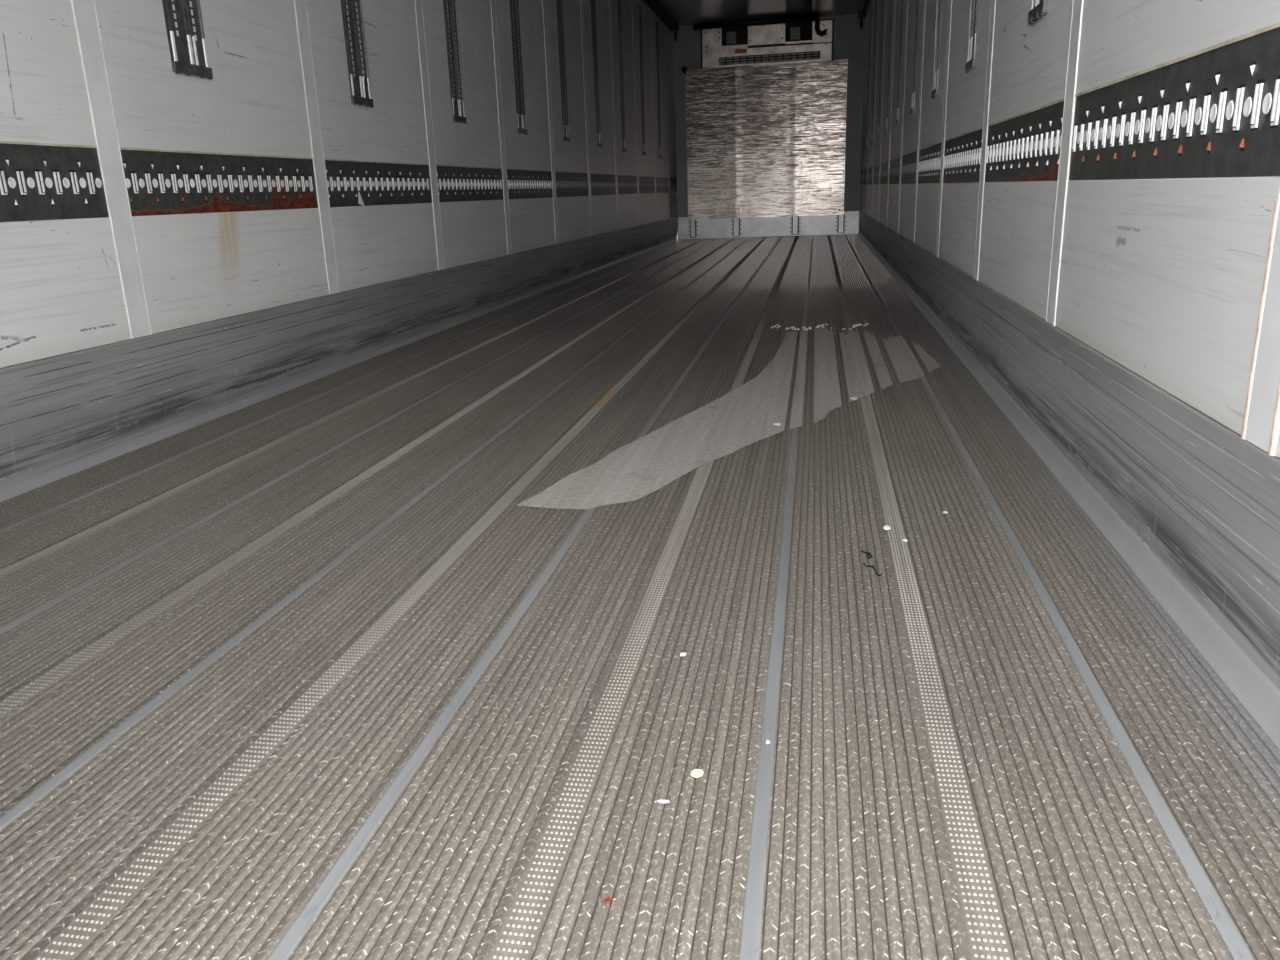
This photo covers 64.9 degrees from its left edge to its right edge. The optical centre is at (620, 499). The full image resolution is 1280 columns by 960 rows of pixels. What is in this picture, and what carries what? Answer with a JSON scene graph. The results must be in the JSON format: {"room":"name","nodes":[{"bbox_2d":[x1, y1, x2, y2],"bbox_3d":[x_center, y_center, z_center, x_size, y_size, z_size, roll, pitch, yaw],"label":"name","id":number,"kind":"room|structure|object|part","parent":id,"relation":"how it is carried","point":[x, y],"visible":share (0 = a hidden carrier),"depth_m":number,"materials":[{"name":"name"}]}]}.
{"room":"truck trailer interior","nodes":[
{"label":"truck trailer interior","id":0,"kind":"room"},
{"bbox_2d":[0,0,677,367],"bbox_3d":[-0.583,-2.843,7.119,0.098,2.835,14.214,1,17,11],"label":"wall","id":1,"kind":"structure","parent":0,"point":[99,73],"depth_m":3.73,"materials":[{"name":"plastic"}]},
{"bbox_3d":[-1.555,-1.695,1.890,0.012,1.911,1.144,1,17,11],"label":"wall panel","id":2,"kind":"part","parent":1,"relation":"part of","materials":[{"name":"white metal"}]},
{"bbox_2d":[0,141,108,221],"bbox_3d":[-1.514,-0.694,2.191,0.013,0.184,1.152,1,17,11],"label":"rail","id":3,"kind":"object","parent":1,"relation":"attached to","point":[39,181],"visible":1,"depth_m":2.54,"materials":[{"name":"metal"}]},
{"bbox_3d":[-1.506,-0.447,2.271,0.012,0.333,1.144,1,17,11],"label":"wall panel","id":4,"kind":"part","parent":1,"relation":"part of","materials":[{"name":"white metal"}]},
{"bbox_2d":[162,0,212,79],"bbox_3d":[-1.348,-2.035,2.884,0.012,1.524,0.198,1,17,11],"label":"rail","id":5,"kind":"object","parent":1,"relation":"attached to","point":[183,18],"visible":1,"depth_m":3.07,"materials":[{"name":"metal"}]},
{"bbox_3d":[-1.329,-2.056,3.047,0.012,1.911,1.144,1,17,11],"label":"wall panel","id":6,"kind":"part","parent":1,"relation":"part of","materials":[{"name":"white metal"}]},
{"bbox_2d":[120,147,317,215],"bbox_3d":[-1.287,-1.056,3.351,0.013,0.184,1.143,1,17,11],"label":"rail","id":7,"kind":"object","parent":1,"relation":"attached to","point":[158,181],"visible":1,"depth_m":3.23,"materials":[{"name":"black metal"}]},
{"bbox_3d":[-1.280,-0.808,3.427,0.012,0.333,1.144,1,17,11],"label":"wall panel","id":8,"kind":"part","parent":1,"relation":"part of","materials":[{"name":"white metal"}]},
{"bbox_2d":[0,217,677,501],"bbox_3d":[-0.518,-1.716,7.427,0.046,0.317,14.154,1,17,11],"label":"baseboard","id":9,"kind":"structure","parent":1,"relation":"attached to","point":[64,415],"depth_m":3.34,"materials":[{"name":"grey metal"}]},
{"bbox_2d":[340,0,373,107],"bbox_3d":[-1.122,-2.397,4.040,0.012,1.524,0.198,1,17,11],"label":"rail","id":10,"kind":"object","parent":1,"relation":"attached to","point":[352,14],"visible":1,"depth_m":4.20,"materials":[{"name":"metal"}]},
{"bbox_3d":[-1.103,-2.417,4.203,0.012,1.911,1.144,1,17,11],"label":"wall panel","id":11,"kind":"part","parent":1,"relation":"part of","materials":[{"name":"white metal"}]},
{"bbox_2d":[324,158,431,206],"bbox_3d":[-1.061,-1.417,4.507,0.013,0.184,1.143,1,17,11],"label":"rail","id":12,"kind":"object","parent":1,"relation":"attached to","point":[377,182],"visible":1,"depth_m":4.42,"materials":[{"name":"metal"}]},
{"bbox_2d":[358,193,364,206],"bbox_3d":[-1.103,-1.275,4.270,0.004,0.062,0.056,1,17,11],"label":"paper tag","id":13,"kind":"object","parent":12,"relation":"attached to","point":[360,201],"visible":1,"depth_m":4.26,"materials":[{"name":"white paper"}]},
{"bbox_3d":[-1.054,-1.170,4.583,0.012,0.333,1.144,1,17,11],"label":"wall panel","id":14,"kind":"part","parent":1,"relation":"part of","materials":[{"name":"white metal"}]},
{"bbox_2d":[443,0,466,123],"bbox_3d":[-0.896,-2.758,5.197,0.012,1.524,0.198,1,17,11],"label":"rail","id":15,"kind":"object","parent":1,"relation":"attached to","point":[450,6],"visible":1,"depth_m":5.32,"materials":[{"name":"metal"}]},
{"bbox_3d":[-0.877,-2.778,5.359,0.012,1.911,1.144,1,17,11],"label":"wall panel","id":16,"kind":"part","parent":1,"relation":"part of","materials":[{"name":"white metal"}]},
{"bbox_2d":[436,165,503,201],"bbox_3d":[-0.836,-1.779,5.664,0.013,0.184,1.143,1,17,11],"label":"rail","id":17,"kind":"object","parent":1,"relation":"attached to","point":[455,183],"visible":1,"depth_m":5.59,"materials":[{"name":"metal"}]},
{"bbox_3d":[-0.829,-1.531,5.740,0.012,0.333,1.144,1,17,11],"label":"wall panel","id":18,"kind":"part","parent":1,"relation":"part of","materials":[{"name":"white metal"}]},
{"bbox_2d":[509,0,527,134],"bbox_3d":[-0.671,-3.119,6.353,0.012,1.524,0.198,1,17,11],"label":"rail","id":19,"kind":"object","parent":1,"relation":"attached to","point":[514,7],"visible":1,"depth_m":6.45,"materials":[{"name":"metal"}]},
{"bbox_3d":[-0.652,-3.140,6.516,0.012,1.911,1.144,1,17,11],"label":"wall panel","id":20,"kind":"part","parent":1,"relation":"part of","materials":[{"name":"white metal"}]},
{"bbox_2d":[507,168,552,198],"bbox_3d":[-0.610,-2.140,6.820,0.013,0.184,1.143,1,17,11],"label":"rail","id":21,"kind":"object","parent":1,"relation":"attached to","point":[522,183],"visible":1,"depth_m":6.77,"materials":[{"name":"metal"}]},
{"bbox_3d":[-0.603,-1.892,6.896,0.012,0.333,1.144,1,17,11],"label":"wall panel","id":22,"kind":"part","parent":1,"relation":"part of","materials":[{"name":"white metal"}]},
{"bbox_2d":[556,0,569,141],"bbox_3d":[-0.445,-3.480,7.509,0.012,1.524,0.198,1,17,11],"label":"rail","id":23,"kind":"object","parent":1,"relation":"attached to","point":[559,5],"visible":1,"depth_m":7.58,"materials":[{"name":"metal"}]},
{"bbox_3d":[-0.426,-3.501,7.672,0.012,1.911,1.144,1,17,11],"label":"wall panel","id":24,"kind":"part","parent":1,"relation":"part of","materials":[{"name":"white metal"}]},
{"bbox_2d":[555,171,588,196],"bbox_3d":[-0.384,-2.501,7.976,0.013,0.184,1.143,1,17,11],"label":"rail","id":25,"kind":"object","parent":1,"relation":"attached to","point":[568,184],"visible":1,"depth_m":7.93,"materials":[{"name":"metal"}]},
{"bbox_3d":[-0.377,-2.253,8.052,0.012,0.333,1.144,1,17,11],"label":"wall panel","id":26,"kind":"part","parent":1,"relation":"part of","materials":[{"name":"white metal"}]},
{"bbox_2d":[590,0,601,147],"bbox_3d":[-0.219,-3.842,8.666,0.012,1.524,0.198,1,17,11],"label":"rail","id":27,"kind":"object","parent":1,"relation":"attached to","point":[592,2],"visible":1,"depth_m":8.71,"materials":[{"name":"metal"}]},
{"bbox_3d":[-0.200,-3.862,8.828,0.012,1.911,1.144,1,17,11],"label":"wall panel","id":28,"kind":"part","parent":1,"relation":"part of","materials":[{"name":"white metal"}]},
{"bbox_2d":[590,173,615,195],"bbox_3d":[-0.158,-2.862,9.133,0.013,0.184,1.143,1,17,11],"label":"rail","id":29,"kind":"object","parent":1,"relation":"attached to","point":[601,184],"visible":1,"depth_m":9.09,"materials":[{"name":"metal"}]},
{"bbox_3d":[-0.151,-2.615,9.209,0.012,0.333,1.144,1,17,11],"label":"wall panel","id":30,"kind":"part","parent":1,"relation":"part of","materials":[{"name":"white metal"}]},
{"bbox_2d":[617,0,626,151],"bbox_3d":[0.007,-4.203,9.822,0.012,1.524,0.198,1,17,11],"label":"rail","id":31,"kind":"object","parent":1,"relation":"attached to","point":[624,149],"visible":1,"depth_m":9.83,"materials":[{"name":"metal"}]},
{"bbox_3d":[0.026,-4.223,9.985,0.012,1.911,1.144,1,17,11],"label":"wall panel","id":32,"kind":"part","parent":1,"relation":"part of","materials":[{"name":"white metal"}]},
{"bbox_2d":[617,174,636,193],"bbox_3d":[0.067,-3.224,10.289,0.013,0.184,1.143,1,17,11],"label":"rail","id":33,"kind":"object","parent":1,"relation":"attached to","point":[627,184],"visible":1,"depth_m":10.27,"materials":[{"name":"metal"}]},
{"bbox_3d":[0.074,-2.976,10.365,0.012,0.333,1.144,1,17,11],"label":"wall panel","id":34,"kind":"part","parent":1,"relation":"part of","materials":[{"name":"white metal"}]},
{"bbox_2d":[638,4,645,154],"bbox_3d":[0.232,-4.564,10.978,0.012,1.524,0.198,1,17,11],"label":"rail","id":35,"kind":"object","parent":1,"relation":"attached to","point":[639,6],"visible":1,"depth_m":10.97,"materials":[{"name":"metal"}]},
{"bbox_3d":[0.251,-4.585,11.141,0.012,1.911,1.144,1,17,11],"label":"wall panel","id":36,"kind":"part","parent":1,"relation":"part of","materials":[{"name":"white metal"}]},
{"bbox_2d":[639,176,654,192],"bbox_3d":[0.293,-3.585,11.445,0.013,0.184,1.143,1,17,11],"label":"rail","id":37,"kind":"object","parent":1,"relation":"attached to","point":[646,183],"visible":1,"depth_m":11.42,"materials":[{"name":"metal"}]},
{"bbox_3d":[0.300,-3.337,11.521,0.012,0.333,1.144,1,17,11],"label":"wall panel","id":38,"kind":"part","parent":1,"relation":"part of","materials":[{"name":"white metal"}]},
{"bbox_2d":[655,21,661,157],"bbox_3d":[0.458,-4.925,12.135,0.012,1.524,0.198,1,17,11],"label":"rail","id":39,"kind":"object","parent":1,"relation":"attached to","point":[657,36],"visible":1,"depth_m":12.12,"materials":[{"name":"metal"}]},
{"bbox_3d":[0.477,-4.946,12.297,0.012,1.911,1.144,1,17,11],"label":"wall panel","id":40,"kind":"part","parent":1,"relation":"part of","materials":[{"name":"white metal"}]},
{"bbox_2d":[656,177,668,192],"bbox_3d":[0.519,-3.946,12.601,0.013,0.184,1.143,1,17,11],"label":"rail","id":41,"kind":"object","parent":1,"relation":"attached to","point":[662,183],"visible":1,"depth_m":12.59,"materials":[{"name":"metal"}]},
{"bbox_3d":[0.526,-3.699,12.678,0.012,0.333,1.144,1,17,11],"label":"wall panel","id":42,"kind":"part","parent":1,"relation":"part of","materials":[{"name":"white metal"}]},
{"bbox_3d":[0.664,-5.245,13.253,0.012,1.911,0.717,1,17,11],"label":"wall panel","id":43,"kind":"part","parent":1,"relation":"part of","materials":[{"name":"white metal"}]},
{"bbox_2d":[670,177,676,191],"bbox_3d":[0.705,-4.245,13.557,0.013,0.184,0.714,1,17,11],"label":"rail","id":44,"kind":"object","parent":1,"relation":"attached to","point":[673,181],"visible":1,"depth_m":13.56,"materials":[{"name":"metal"}]},
{"bbox_3d":[0.713,-3.997,13.633,0.012,0.333,0.717,1,17,11],"label":"wall panel","id":45,"kind":"part","parent":1,"relation":"part of","materials":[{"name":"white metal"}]},
{"bbox_2d":[0,234,1279,959],"bbox_3d":[0.728,-1.516,7.288,2.610,0.102,14.234,1,17,11],"label":"floor","id":46,"kind":"structure","parent":0,"point":[301,672],"depth_m":1.41,"materials":[{"name":"grey metal"}]},
{"bbox_2d":[604,897,610,903],"bbox_3d":[-0.012,0.385,0.967,0.007,0.002,0.009,1,17,11],"label":"chip","id":47,"kind":"object","parent":46,"relation":"on","point":[608,899],"visible":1,"depth_m":0.96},
{"bbox_2d":[657,800,669,802],"bbox_3d":[0.048,0.336,1.121,0.014,0.001,0.006,1,17,11],"label":"paper scrap","id":48,"kind":"object","parent":46,"relation":"on","point":[659,801],"visible":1,"depth_m":1.12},
{"bbox_2d":[690,769,703,777],"bbox_3d":[0.088,0.318,1.170,0.016,0.005,0.015,1,17,11],"label":"crumb","id":49,"kind":"object","parent":46,"relation":"on","point":[696,773],"visible":1,"depth_m":1.17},
{"bbox_2d":[516,325,941,508],"bbox_3d":[0.583,-0.415,3.518,1.098,0.001,3.028,1,17,11],"label":"puddle","id":50,"kind":"object","parent":46,"relation":"on","point":[746,415],"visible":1,"depth_m":2.95,"materials":[{"name":"grey liquid"}]},
{"bbox_2d":[771,323,867,329],"bbox_3d":[0.952,-0.828,4.818,0.462,0.004,0.209,1,17,11],"label":"foam flecks","id":51,"kind":"object","parent":46,"relation":"on","point":[854,325],"visible":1,"depth_m":4.80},
{"bbox_2d":[861,550,881,575],"bbox_3d":[0.444,0.113,1.796,0.023,0.005,0.126,-1,17,3],"label":"scrap","id":52,"kind":"object","parent":46,"relation":"on","point":[867,553],"visible":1,"depth_m":1.79,"materials":[{"name":"black rubber"}]},
{"bbox_2d":[653,0,867,25],"bbox_3d":[0.620,-4.213,6.456,2.610,0.080,14.214,1,17,11],"label":"ceiling","id":53,"kind":"structure","parent":0,"point":[685,12],"depth_m":12.28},
{"bbox_2d":[642,0,679,40],"bbox_3d":[-0.551,-4.061,6.619,0.113,0.213,13.800,1,17,11],"label":"rail","id":54,"kind":"object","parent":53,"relation":"attached to","point":[651,4],"visible":1,"depth_m":12.18,"materials":[{"name":"black metal"}]},
{"bbox_2d":[693,15,827,35],"bbox_3d":[1.809,-6.087,13.031,1.740,0.252,0.080,1,17,11],"label":"bar","id":55,"kind":"object","parent":53,"relation":"hanging from","point":[815,18],"visible":1,"depth_m":12.97,"materials":[{"name":"black metal"}]},
{"bbox_2d":[857,0,870,27],"bbox_3d":[1.763,-4.018,6.180,0.113,0.213,13.800,1,17,11],"label":"rail","id":56,"kind":"object","parent":53,"relation":"attached to","point":[861,12],"visible":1,"depth_m":12.49,"materials":[{"name":"black metal"}]},
{"bbox_2d":[674,14,864,239],"bbox_3d":[1.970,-4.918,13.514,2.490,2.785,0.062,1,17,11],"label":"wall","id":57,"kind":"structure","parent":0,"point":[849,38],"depth_m":13.34,"materials":[{"name":"plastic"}]},
{"bbox_3d":[0.898,-5.094,13.638,0.307,2.440,0.006,1,17,11],"label":"wall panel","id":58,"kind":"part","parent":57,"relation":"part of","materials":[{"name":"grey metal"}]},
{"bbox_2d":[681,59,847,219],"bbox_3d":[1.906,-4.803,13.482,2.164,1.965,0.083,1,17,11],"label":"plate","id":59,"kind":"object","parent":57,"relation":"attached to","point":[767,140],"visible":1,"depth_m":13.47,"materials":[{"name":"metal"}]},
{"bbox_3d":[1.914,-5.075,13.445,1.757,2.440,0.006,1,17,11],"label":"wall panel","id":60,"kind":"part","parent":57,"relation":"part of","materials":[{"name":"white metal"}]},
{"bbox_2d":[700,18,834,67],"bbox_3d":[1.904,-5.942,13.154,1.732,0.537,0.036,1,17,11],"label":"refrigeration unit","id":61,"kind":"object","parent":57,"relation":"attached to","point":[796,42],"visible":1,"depth_m":13.14,"materials":[{"name":"white metal"}]},
{"bbox_3d":[1.199,-6.063,13.251,0.255,0.265,0.018,1,17,11],"label":"housing panel","id":62,"kind":"part","parent":61,"relation":"part of","materials":[{"name":"white metal"}]},
{"bbox_3d":[1.497,-5.952,13.227,0.338,0.045,0.018,1,17,11],"label":"housing panel","id":63,"kind":"part","parent":61,"relation":"part of","materials":[{"name":"white metal"}]},
{"bbox_3d":[1.898,-6.064,13.114,0.483,0.235,0.018,1,17,11],"label":"housing panel","id":64,"kind":"part","parent":61,"relation":"part of","materials":[{"name":"white metal"}]},
{"bbox_3d":[1.907,-5.803,13.195,1.677,0.247,0.016,1,17,11],"label":"panel","id":65,"kind":"part","parent":61,"relation":"part of","materials":[{"name":"white metal"}]},
{"bbox_2d":[719,51,819,64],"bbox_3d":[1.944,-5.787,13.183,1.315,0.096,0.002,1,17,11],"label":"grille","id":66,"kind":"object","parent":61,"relation":"attached to","point":[751,57],"depth_m":13.18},
{"bbox_3d":[2.310,-5.946,13.070,0.341,0.027,0.018,1,17,11],"label":"housing panel","id":67,"kind":"part","parent":61,"relation":"part of","materials":[{"name":"white metal"}]},
{"bbox_3d":[2.599,-6.042,12.984,0.249,0.255,0.018,1,17,11],"label":"housing panel","id":68,"kind":"part","parent":61,"relation":"part of","materials":[{"name":"white metal"}]},
{"bbox_2d":[678,211,858,238],"bbox_3d":[2.005,-3.765,13.811,2.454,0.296,0.043,1,17,11],"label":"baseboard","id":69,"kind":"structure","parent":57,"relation":"attached to","point":[848,223],"depth_m":13.81,"materials":[{"name":"metal"}]},
{"bbox_3d":[1.002,-3.781,13.996,0.058,0.247,0.033,1,17,11],"label":"post","id":70,"kind":"part","parent":69,"relation":"part of","materials":[{"name":"metal"}]},
{"bbox_3d":[1.592,-3.770,13.885,0.070,0.247,0.033,1,17,11],"label":"post","id":71,"kind":"part","parent":69,"relation":"part of","materials":[{"name":"metal"}]},
{"bbox_3d":[2.380,-3.756,13.735,0.066,0.247,0.033,1,17,11],"label":"post","id":72,"kind":"part","parent":69,"relation":"part of","materials":[{"name":"metal"}]},
{"bbox_3d":[2.981,-3.744,13.621,0.063,0.247,0.033,1,17,11],"label":"post","id":73,"kind":"part","parent":69,"relation":"part of","materials":[{"name":"metal"}]},
{"bbox_3d":[2.975,-5.056,13.244,0.397,2.440,0.006,1,17,11],"label":"wall panel","id":74,"kind":"part","parent":57,"relation":"part of","materials":[{"name":"grey metal"}]},
{"bbox_2d":[860,0,1279,457],"bbox_3d":[1.933,-2.796,6.643,0.099,2.835,14.214,1,17,11],"label":"wall","id":75,"kind":"structure","parent":0,"point":[1175,281],"depth_m":2.08,"materials":[{"name":"plastic"}]},
{"bbox_3d":[3.152,-3.954,13.180,0.012,0.333,0.700,1,17,11],"label":"wall panel","id":76,"kind":"part","parent":75,"relation":"part of","materials":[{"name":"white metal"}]},
{"bbox_2d":[860,169,862,184],"bbox_3d":[3.140,-4.202,13.104,0.013,0.184,0.697,1,17,11],"label":"rail","id":77,"kind":"object","parent":75,"relation":"attached to","point":[862,169],"visible":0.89,"depth_m":13.14,"materials":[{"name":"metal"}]},
{"bbox_3d":[3.103,-5.202,12.800,0.012,1.911,0.700,1,17,11],"label":"wall panel","id":78,"kind":"part","parent":75,"relation":"part of","materials":[{"name":"white metal"}]},
{"bbox_3d":[2.967,-3.658,12.232,0.012,0.333,1.144,1,17,11],"label":"wall panel","id":79,"kind":"part","parent":75,"relation":"part of","materials":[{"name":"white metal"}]},
{"bbox_2d":[863,168,866,184],"bbox_3d":[2.955,-3.906,12.157,0.013,0.184,1.143,1,17,11],"label":"rail","id":80,"kind":"object","parent":75,"relation":"attached to","point":[865,169],"visible":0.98,"depth_m":12.11,"materials":[{"name":"metal"}]},
{"bbox_3d":[2.918,-4.906,11.852,0.012,1.911,1.144,1,17,11],"label":"wall panel","id":81,"kind":"part","parent":75,"relation":"part of","materials":[{"name":"white metal"}]},
{"bbox_3d":[2.742,-3.297,11.075,0.012,0.333,1.144,1,17,11],"label":"wall panel","id":82,"kind":"part","parent":75,"relation":"part of","materials":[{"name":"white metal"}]},
{"bbox_2d":[868,166,872,183],"bbox_3d":[2.729,-3.545,11.001,0.013,0.184,1.143,1,17,11],"label":"rail","id":83,"kind":"object","parent":75,"relation":"attached to","point":[870,169],"visible":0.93,"depth_m":10.96,"materials":[{"name":"metal"}]},
{"bbox_3d":[2.693,-4.545,10.695,0.012,1.911,1.144,1,17,11],"label":"wall panel","id":84,"kind":"part","parent":75,"relation":"part of","materials":[{"name":"white metal"}]},
{"bbox_3d":[2.516,-2.936,9.919,0.012,0.333,1.144,1,17,11],"label":"wall panel","id":85,"kind":"part","parent":75,"relation":"part of","materials":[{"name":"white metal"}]},
{"bbox_2d":[873,163,879,183],"bbox_3d":[2.504,-3.184,9.844,0.013,0.184,1.143,1,17,11],"label":"rail","id":86,"kind":"object","parent":75,"relation":"attached to","point":[877,166],"visible":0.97,"depth_m":9.82,"materials":[{"name":"metal"}]},
{"bbox_3d":[2.467,-4.183,9.539,0.012,1.911,1.144,1,17,11],"label":"wall panel","id":87,"kind":"part","parent":75,"relation":"part of","materials":[{"name":"white metal"}]},
{"bbox_2d":[877,0,883,139],"bbox_3d":[2.421,-4.158,9.365,0.012,1.524,0.198,1,17,11],"label":"rail","id":88,"kind":"object","parent":75,"relation":"attached to","point":[882,0],"visible":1,"depth_m":9.39,"materials":[{"name":"metal"}]},
{"bbox_3d":[2.290,-2.575,8.763,0.012,0.333,1.144,1,17,11],"label":"wall panel","id":89,"kind":"part","parent":75,"relation":"part of","materials":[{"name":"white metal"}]},
{"bbox_2d":[880,160,888,183],"bbox_3d":[2.278,-2.822,8.688,0.013,0.184,1.143,1,17,11],"label":"rail","id":90,"kind":"object","parent":75,"relation":"attached to","point":[884,165],"visible":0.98,"depth_m":8.67,"materials":[{"name":"metal"}]},
{"bbox_3d":[2.241,-3.822,8.383,0.012,1.911,1.144,1,17,11],"label":"wall panel","id":91,"kind":"part","parent":75,"relation":"part of","materials":[{"name":"white metal"}]},
{"bbox_2d":[885,0,892,133],"bbox_3d":[2.195,-3.797,8.208,0.012,1.524,0.198,1,17,11],"label":"rail","id":92,"kind":"object","parent":75,"relation":"attached to","point":[886,130],"visible":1,"depth_m":8.27,"materials":[{"name":"metal"}]},
{"bbox_3d":[2.064,-2.213,7.606,0.012,0.333,1.144,1,17,11],"label":"wall panel","id":93,"kind":"part","parent":75,"relation":"part of","materials":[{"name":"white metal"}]},
{"bbox_2d":[889,156,899,183],"bbox_3d":[2.052,-2.461,7.532,0.013,0.184,1.143,1,17,11],"label":"rail","id":94,"kind":"object","parent":75,"relation":"attached to","point":[894,171],"visible":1,"depth_m":7.51,"materials":[{"name":"metal"}]},
{"bbox_3d":[2.015,-3.461,7.226,0.012,1.911,1.144,1,17,11],"label":"wall panel","id":95,"kind":"part","parent":75,"relation":"part of","materials":[{"name":"white metal"}]},
{"bbox_2d":[895,0,903,125],"bbox_3d":[1.970,-3.436,7.052,0.012,1.524,0.198,1,17,11],"label":"rail","id":96,"kind":"object","parent":75,"relation":"attached to","point":[902,3],"visible":1,"depth_m":7.14,"materials":[{"name":"metal"}]},
{"bbox_3d":[1.974,-3.438,7.051,0.003,1.520,0.196,1,17,11],"label":"backing plate","id":97,"kind":"part","parent":96,"relation":"part of","materials":[{"name":"metal"}]},
{"bbox_3d":[1.839,-1.852,6.450,0.012,0.333,1.144,1,17,11],"label":"wall panel","id":98,"kind":"part","parent":75,"relation":"part of","materials":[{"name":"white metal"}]},
{"bbox_2d":[901,150,916,183],"bbox_3d":[1.826,-2.100,6.375,0.013,0.184,1.143,1,17,11],"label":"rail","id":99,"kind":"object","parent":75,"relation":"attached to","point":[908,170],"visible":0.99,"depth_m":6.33,"materials":[{"name":"metal"}]},
{"bbox_3d":[1.790,-3.100,6.070,0.012,1.911,1.144,1,17,11],"label":"wall panel","id":100,"kind":"part","parent":75,"relation":"part of","materials":[{"name":"white metal"}]},
{"bbox_2d":[910,0,919,114],"bbox_3d":[1.744,-3.075,5.896,0.012,1.524,0.198,1,17,11],"label":"rail","id":101,"kind":"object","parent":75,"relation":"attached to","point":[912,110],"visible":1,"depth_m":6.01,"materials":[{"name":"metal"}]},
{"bbox_3d":[1.613,-1.491,5.294,0.012,0.333,1.144,1,17,11],"label":"wall panel","id":102,"kind":"part","parent":75,"relation":"part of","materials":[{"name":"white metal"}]},
{"bbox_2d":[918,141,941,182],"bbox_3d":[1.601,-1.739,5.219,0.013,0.184,1.143,1,17,11],"label":"rail","id":103,"kind":"object","parent":75,"relation":"attached to","point":[929,156],"visible":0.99,"depth_m":5.16,"materials":[{"name":"metal"}]},
{"bbox_3d":[1.564,-2.738,4.914,0.012,1.911,1.144,1,17,11],"label":"wall panel","id":104,"kind":"part","parent":75,"relation":"part of","materials":[{"name":"white metal"}]},
{"bbox_2d":[931,0,942,98],"bbox_3d":[1.518,-2.713,4.739,0.012,1.524,0.198,1,17,11],"label":"rail","id":105,"kind":"object","parent":75,"relation":"attached to","point":[934,93],"visible":1,"depth_m":4.89,"materials":[{"name":"metal"}]},
{"bbox_3d":[1.522,-2.715,4.738,0.003,1.520,0.196,1,17,11],"label":"backing plate","id":106,"kind":"part","parent":105,"relation":"part of","materials":[{"name":"metal"}]},
{"bbox_3d":[1.387,-1.130,4.138,0.012,0.333,1.144,1,17,11],"label":"wall panel","id":107,"kind":"part","parent":75,"relation":"part of","materials":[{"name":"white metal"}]},
{"bbox_2d":[943,127,982,182],"bbox_3d":[1.375,-1.377,4.062,0.013,0.184,1.143,1,17,11],"label":"rail","id":108,"kind":"object","parent":75,"relation":"attached to","point":[962,155],"visible":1,"depth_m":3.98,"materials":[{"name":"black metal"}]},
{"bbox_3d":[1.338,-2.377,3.757,0.012,1.911,1.144,1,17,11],"label":"wall panel","id":109,"kind":"part","parent":75,"relation":"part of","materials":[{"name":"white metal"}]},
{"bbox_2d":[965,0,978,72],"bbox_3d":[1.292,-2.352,3.583,0.012,1.524,0.198,1,17,11],"label":"rail","id":110,"kind":"object","parent":75,"relation":"attached to","point":[974,4],"visible":1,"depth_m":3.76,"materials":[{"name":"metal"}]},
{"bbox_3d":[1.297,-2.354,3.582,0.003,1.520,0.196,1,17,11],"label":"backing plate","id":111,"kind":"part","parent":110,"relation":"part of","materials":[{"name":"metal"}]},
{"bbox_3d":[1.161,-0.768,2.981,0.012,0.333,1.144,1,17,11],"label":"wall panel","id":112,"kind":"part","parent":75,"relation":"part of","materials":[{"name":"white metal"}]},
{"bbox_2d":[985,98,1063,181],"bbox_3d":[1.149,-1.016,2.906,0.013,0.184,1.143,1,17,11],"label":"rail","id":113,"kind":"object","parent":75,"relation":"attached to","point":[1025,146],"visible":1,"depth_m":2.77,"materials":[{"name":"black metal"}]},
{"bbox_3d":[1.112,-2.016,2.601,0.012,1.911,1.144,1,17,11],"label":"wall panel","id":114,"kind":"part","parent":75,"relation":"part of","materials":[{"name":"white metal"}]},
{"bbox_2d":[1027,0,1047,25],"bbox_3d":[1.067,-1.991,2.427,0.012,1.524,0.198,1,17,11],"label":"rail","id":115,"kind":"object","parent":75,"relation":"attached to","point":[1039,8],"visible":1,"depth_m":2.63,"materials":[{"name":"metal"}]},
{"bbox_2d":[857,211,1279,749],"bbox_3d":[1.927,-1.671,6.963,0.048,0.317,14.154,1,17,11],"label":"baseboard","id":116,"kind":"structure","parent":75,"relation":"attached to","point":[1191,505],"depth_m":1.72,"materials":[{"name":"grey metal"}]},
{"bbox_3d":[0.935,-0.407,1.825,0.012,0.333,1.144,1,17,11],"label":"wall panel","id":117,"kind":"part","parent":75,"relation":"part of","materials":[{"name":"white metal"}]},
{"bbox_2d":[1069,22,1279,179],"bbox_3d":[0.923,-0.655,1.750,0.013,0.184,1.143,1,17,11],"label":"rail","id":118,"kind":"object","parent":75,"relation":"attached to","point":[1212,111],"visible":1,"depth_m":1.56,"materials":[{"name":"metal"}]},
{"bbox_3d":[0.887,-1.655,1.445,0.012,1.911,1.144,1,17,11],"label":"wall panel","id":119,"kind":"part","parent":75,"relation":"part of","materials":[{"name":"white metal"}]},
{"bbox_3d":[0.719,-0.061,0.716,0.012,0.333,1.043,1,17,11],"label":"wall panel","id":120,"kind":"part","parent":75,"relation":"part of","materials":[{"name":"white metal"}]}
]}

